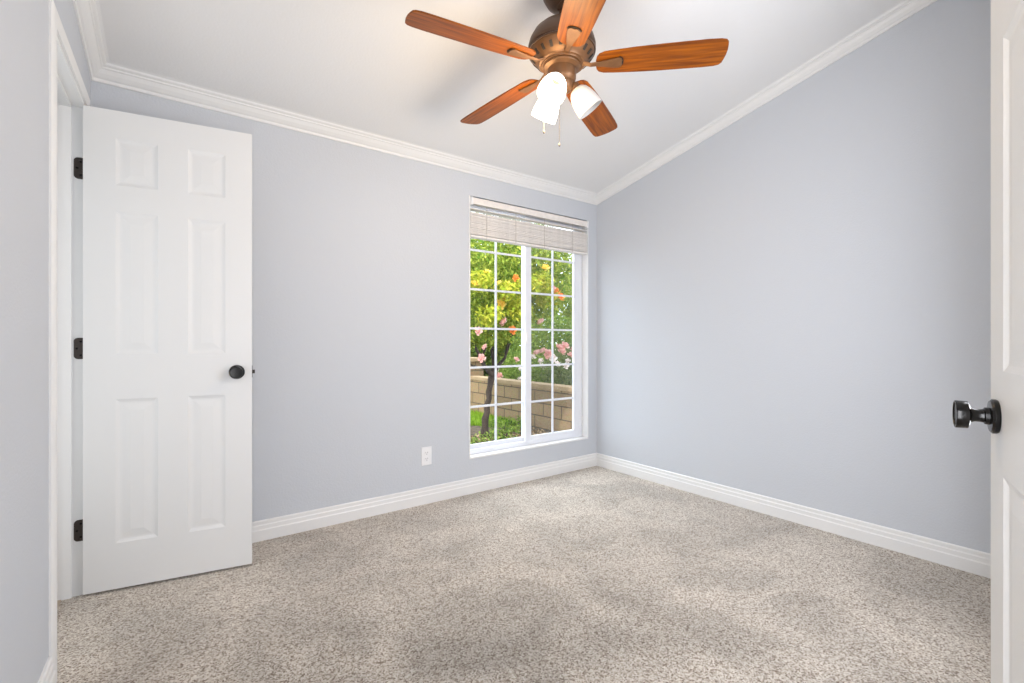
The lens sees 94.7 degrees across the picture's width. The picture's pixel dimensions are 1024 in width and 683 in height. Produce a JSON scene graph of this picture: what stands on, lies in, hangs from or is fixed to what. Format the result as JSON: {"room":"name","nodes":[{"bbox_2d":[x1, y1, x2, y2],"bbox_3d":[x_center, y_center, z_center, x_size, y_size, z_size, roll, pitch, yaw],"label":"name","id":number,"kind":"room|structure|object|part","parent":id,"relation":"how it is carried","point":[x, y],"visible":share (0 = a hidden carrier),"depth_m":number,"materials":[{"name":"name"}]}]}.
{"room":"empty bedroom","nodes":[
{"label":"empty bedroom","id":0,"kind":"room"},
{"bbox_2d":[0,0,90,682],"bbox_3d":[-1.069,-0.404,0.853,0.115,2.927,3.000,0,0,-35],"label":"wall","id":1,"kind":"structure","parent":0,"point":[24,24],"depth_m":1.21,"materials":[{"name":"grey paint"}]},
{"bbox_2d":[38,656,55,682],"bbox_3d":[-0.813,1.007,0.605,0.016,0.106,2.020,0,0,-35],"label":"baseboard","id":2,"kind":"structure","parent":1,"relation":"attached to","point":[48,675],"depth_m":1.39,"materials":[{"name":"white paint"}]},
{"bbox_2d":[49,0,89,682],"bbox_3d":[-1.661,0.005,1.703,0.128,2.110,0.739,0,0,-35],"label":"trim","id":3,"kind":"structure","parent":1,"relation":"attached to","point":[68,94],"depth_m":1.93,"materials":[{"name":"white paint"}]},
{"bbox_2d":[72,0,108,79],"bbox_3d":[-1.033,-1.504,0.964,0.072,0.669,2.860,0,0,-35],"label":"trim","id":4,"kind":"structure","parent":1,"relation":"attached to","point":[88,12],"depth_m":1.92,"materials":[{"name":"white paint"}]},
{"bbox_2d":[74,105,254,594],"bbox_3d":[-1.520,0.035,2.097,0.661,2.026,0.155,0,0,-27],"label":"door","id":5,"kind":"structure","parent":1,"relation":"in","point":[165,347],"depth_m":2.07,"materials":[{"name":"white paint"}]},
{"bbox_3d":[-1.269,0.142,2.171,0.065,0.065,0.060,0,0,-27],"label":"knob","id":6,"kind":"part","parent":5,"relation":"part of","materials":[{"name":"black metal"}]},
{"bbox_2d":[91,61,596,521],"bbox_3d":[-1.051,0.057,2.773,4.610,2.607,0.212,0,0,-37],"label":"wall","id":7,"kind":"structure","parent":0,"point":[360,256],"depth_m":2.81,"materials":[{"name":"grey paint"}]},
{"bbox_2d":[252,453,596,542],"bbox_3d":[-0.576,1.007,3.072,3.250,0.106,0.016,0,0,-37],"label":"baseboard","id":8,"kind":"structure","parent":7,"relation":"attached to","point":[285,525],"depth_m":2.98,"materials":[{"name":"white paint"}]},
{"bbox_2d":[421,446,431,465],"bbox_3d":[-0.560,0.750,3.089,0.074,0.120,0.008,0,0,-37],"label":"wall outlet","id":9,"kind":"object","parent":7,"relation":"attached to","point":[426,452],"visible":1,"depth_m":3.09,"materials":[{"name":"white plastic"}]},
{"bbox_2d":[469,195,587,458],"bbox_3d":[0.135,-0.100,3.683,1.172,1.841,0.130,0,0,-37],"label":"window","id":10,"kind":"structure","parent":7,"relation":"attached to","point":[579,431],"depth_m":3.74,"materials":[{"name":"white paint"}]},
{"bbox_3d":[-0.115,-0.100,3.548,0.548,1.751,0.024,0,0,-37],"label":"sash","id":11,"kind":"part","parent":10,"relation":"part of","materials":[{"name":"white plastic"}]},
{"bbox_3d":[0.325,-0.100,3.841,0.570,1.751,0.024,0,0,-37],"label":"sash","id":12,"kind":"part","parent":10,"relation":"part of","materials":[{"name":"white plastic"}]},
{"bbox_2d":[470,196,588,254],"bbox_3d":[0.162,-0.871,3.647,1.154,0.279,0.067,0,0,-37],"label":"window blind","id":13,"kind":"object","parent":7,"relation":"attached to","point":[485,227],"visible":0.94,"depth_m":3.58,"materials":[{"name":"white plastic"}]},
{"bbox_3d":[0.158,-0.741,3.653,1.146,0.016,0.052,0,0,-37],"label":"rail","id":14,"kind":"part","parent":13,"relation":"part of","materials":[{"name":"white plastic"}]},
{"bbox_2d":[99,0,901,192],"bbox_3d":[0.272,-1.755,0.985,4.610,1.108,4.660,0,0,-37],"label":"ceiling","id":15,"kind":"structure","parent":0,"point":[353,63],"depth_m":2.36,"materials":[{"name":"white paint"}]},
{"bbox_2d":[405,0,728,146],"bbox_3d":[0.170,-1.175,2.009,1.266,0.716,1.243,0,0,-37],"label":"ceiling fan","id":16,"kind":"object","parent":15,"relation":"hanging from","point":[563,44],"visible":1,"depth_m":1.92,"materials":[{"name":"brown wood"}]},
{"bbox_3d":[-0.146,-1.165,1.807,0.519,0.006,0.140,0,12,-27],"label":"blade","id":17,"kind":"part","parent":16,"relation":"part of","materials":[{"name":"brown wood"}]},
{"bbox_3d":[-0.058,-1.155,2.291,0.140,0.006,0.519,-16,9,-41],"label":"blade","id":18,"kind":"part","parent":16,"relation":"part of","materials":[{"name":"brown wood"}]},
{"bbox_3d":[0.157,-1.030,2.070,0.114,0.107,0.114,0,38,-35],"label":"lamp shade","id":19,"kind":"part","parent":16,"relation":"part of","materials":[{"name":"white glass"}]},
{"bbox_3d":[0.170,-1.030,1.907,0.114,0.107,0.114,0,-38,25],"label":"lamp shade","id":20,"kind":"part","parent":16,"relation":"part of","materials":[{"name":"white glass"}]},
{"bbox_3d":[0.199,-0.941,1.974,0.002,0.220,0.002,0,0,-37],"label":"pull chain","id":21,"kind":"part","parent":16,"relation":"part of","materials":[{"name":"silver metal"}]},
{"bbox_3d":[0.263,-1.087,1.998,0.049,0.051,0.044,0,0,-37],"label":"light arm","id":22,"kind":"part","parent":16,"relation":"part of","materials":[{"name":"brown metal"}]},
{"bbox_3d":[0.249,-1.165,1.592,0.140,0.006,0.519,12,-1,-5],"label":"blade","id":23,"kind":"part","parent":16,"relation":"part of","materials":[{"name":"brown wood"}]},
{"bbox_3d":[0.303,-1.030,2.006,0.114,0.107,0.114,-38,5,-7],"label":"lamp shade","id":24,"kind":"part","parent":16,"relation":"part of","materials":[{"name":"white glass"}]},
{"bbox_3d":[0.398,-1.149,2.346,0.140,0.006,0.519,-13,-8,27],"label":"blade","id":25,"kind":"part","parent":16,"relation":"part of","materials":[{"name":"brown wood"}]},
{"bbox_3d":[0.607,-1.165,1.933,0.519,0.006,0.140,0,-12,8],"label":"blade","id":26,"kind":"part","parent":16,"relation":"part of","materials":[{"name":"brown wood"}]},
{"bbox_2d":[57,466,990,682],"bbox_3d":[0.314,1.100,0.929,4.610,0.080,4.520,0,0,-37],"label":"floor","id":27,"kind":"structure","parent":0,"point":[595,574],"depth_m":1.89,"materials":[{"name":"beige carpet"}]},
{"bbox_2d":[597,0,990,553],"bbox_3d":[2.118,-0.565,2.265,0.120,3.249,4.520,0,0,-37],"label":"wall","id":28,"kind":"structure","parent":0,"point":[794,306],"depth_m":2.64,"materials":[{"name":"grey paint"}]},
{"bbox_2d":[597,0,936,204],"bbox_3d":[1.550,-1.504,2.871,0.072,0.671,2.870,0,0,-37],"label":"trim","id":29,"kind":"structure","parent":28,"relation":"attached to","point":[904,9],"depth_m":2.81,"materials":[{"name":"white paint"}]},
{"bbox_2d":[597,453,990,578],"bbox_3d":[1.573,1.007,2.887,0.016,0.106,2.870,0,0,-37],"label":"baseboard","id":30,"kind":"structure","parent":28,"relation":"attached to","point":[969,560],"depth_m":2.65,"materials":[{"name":"white paint"}]},
{"label":"outside","id":31,"kind":"structure","parent":0,"visible":0},
{"bbox_2d":[470,370,571,443],"bbox_3d":[-2.811,1.460,12.202,22.000,0.300,17.040,0,0,-37],"label":"garden","id":32,"kind":"object","parent":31,"point":[474,429],"depth_m":6.94,"materials":[{"name":"plant"}]},
{"bbox_2d":[470,277,482,356],"bbox_3d":[-2.238,-0.699,12.277,3.269,4.034,3.268,0,0,-37],"label":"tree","id":33,"kind":"object","parent":32,"relation":"on","point":[473,351],"visible":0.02,"depth_m":12.36,"materials":[{"name":"green plant"}]},
{"bbox_2d":[470,357,485,375],"bbox_3d":[-0.860,0.820,9.062,0.520,1.020,0.530,0,0,-37],"label":"pillar","id":34,"kind":"structure","parent":32,"relation":"on","point":[473,360],"depth_m":8.89,"materials":[{"name":"beige concrete"}]},
{"bbox_2d":[470,431,504,443],"bbox_3d":[-0.383,1.251,5.956,0.574,0.222,0.509,0,0,-37],"label":"ground cover","id":35,"kind":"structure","parent":32,"relation":"on","point":[473,441],"depth_m":6.02,"materials":[{"name":"green plant"}]},
{"bbox_2d":[470,408,514,427],"bbox_3d":[-1.393,1.260,7.524,2.456,0.100,2.680,0,0,-37],"label":"grass","id":36,"kind":"structure","parent":32,"relation":"on","point":[475,417],"depth_m":7.60,"materials":[{"name":"green plant"}]},
{"bbox_2d":[470,243,520,375],"bbox_3d":[-4.986,-1.086,14.476,12.752,5.041,1.290,0,0,-37],"label":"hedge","id":37,"kind":"object","parent":32,"relation":"on","point":[488,362],"visible":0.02,"depth_m":17.03,"materials":[{"name":"green plant"}]},
{"bbox_2d":[480,415,520,433],"bbox_3d":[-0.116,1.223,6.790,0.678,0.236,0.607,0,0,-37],"label":"ground cover","id":38,"kind":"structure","parent":32,"relation":"on","point":[502,425],"depth_m":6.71,"materials":[{"name":"green plant"}]},
{"bbox_2d":[486,427,517,439],"bbox_3d":[-0.137,1.251,6.290,0.460,0.212,0.429,0,0,-37],"label":"ground cover","id":39,"kind":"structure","parent":32,"relation":"on","point":[502,432],"depth_m":6.28,"materials":[{"name":"green plant"}]},
{"bbox_2d":[470,427,550,442],"bbox_3d":[-0.185,1.302,6.052,2.129,0.064,1.187,0,0,-37],"label":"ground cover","id":40,"kind":"object","parent":32,"relation":"on","point":[542,430],"visible":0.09,"depth_m":6.58,"materials":[{"name":"green plant"}]},
{"bbox_2d":[470,375,571,431],"bbox_3d":[0.623,0.986,7.024,0.224,0.688,4.550,0,0,-37],"label":"wall","id":41,"kind":"structure","parent":32,"relation":"on","point":[508,390],"depth_m":7.27,"materials":[{"name":"beige brick"}]},
{"bbox_2d":[470,212,571,437],"bbox_3d":[-0.233,-0.287,6.724,2.214,3.238,2.452,0,0,37],"label":"flowering tree","id":42,"kind":"object","parent":32,"relation":"on","point":[482,303],"visible":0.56,"depth_m":6.09,"materials":[{"name":"green plant"}]},
{"bbox_2d":[497,350,550,382],"bbox_3d":[0.200,0.732,9.035,1.195,1.167,1.303,0,0,-37],"label":"rose bush","id":43,"kind":"object","parent":32,"relation":"on","point":[501,374],"visible":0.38,"depth_m":8.81,"materials":[{"name":"green plant"}]},
{"bbox_2d":[487,262,571,371],"bbox_3d":[0.601,-0.754,14.145,3.288,4.144,3.204,0,0,-28],"label":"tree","id":44,"kind":"object","parent":32,"relation":"on","point":[565,311],"visible":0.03,"depth_m":13.90,"materials":[{"name":"green plant"}]},
{"bbox_2d":[507,314,571,384],"bbox_3d":[0.882,0.351,11.102,2.056,2.091,2.054,0,0,-37],"label":"shrub","id":45,"kind":"object","parent":32,"relation":"on","point":[564,321],"visible":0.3,"depth_m":10.76,"materials":[{"name":"green plant"}]},
{"bbox_2d":[531,342,571,384],"bbox_3d":[0.777,0.653,7.637,2.183,1.324,1.333,0,0,-37],"label":"rose bush","id":46,"kind":"object","parent":32,"relation":"on","point":[561,372],"visible":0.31,"depth_m":7.60,"materials":[{"name":"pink plant"}]},
{"bbox_2d":[564,265,571,372],"bbox_3d":[6.284,-1.071,13.362,1.292,5.012,13.284,0,0,-37],"label":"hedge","id":47,"kind":"object","parent":32,"relation":"on","point":[571,265],"visible":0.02,"depth_m":18.09,"materials":[{"name":"green plant"}]},
{"bbox_3d":[0.223,-0.001,0.039,0.918,2.122,0.128,0,0,-37],"label":"trim","id":48,"kind":"structure","parent":0,"visible":0},
{"bbox_2d":[952,0,1023,682],"bbox_3d":[0.748,0.035,0.633,0.155,2.026,0.756,0,0,36],"label":"door","id":49,"kind":"structure","parent":48,"relation":"attached to","point":[1003,415],"depth_m":0.85,"materials":[{"name":"white paint"}]},
{"bbox_3d":[0.893,0.142,0.908,0.060,0.065,0.065,0,0,36],"label":"knob","id":50,"kind":"part","parent":49,"relation":"part of","materials":[{"name":"black metal"}]}
]}

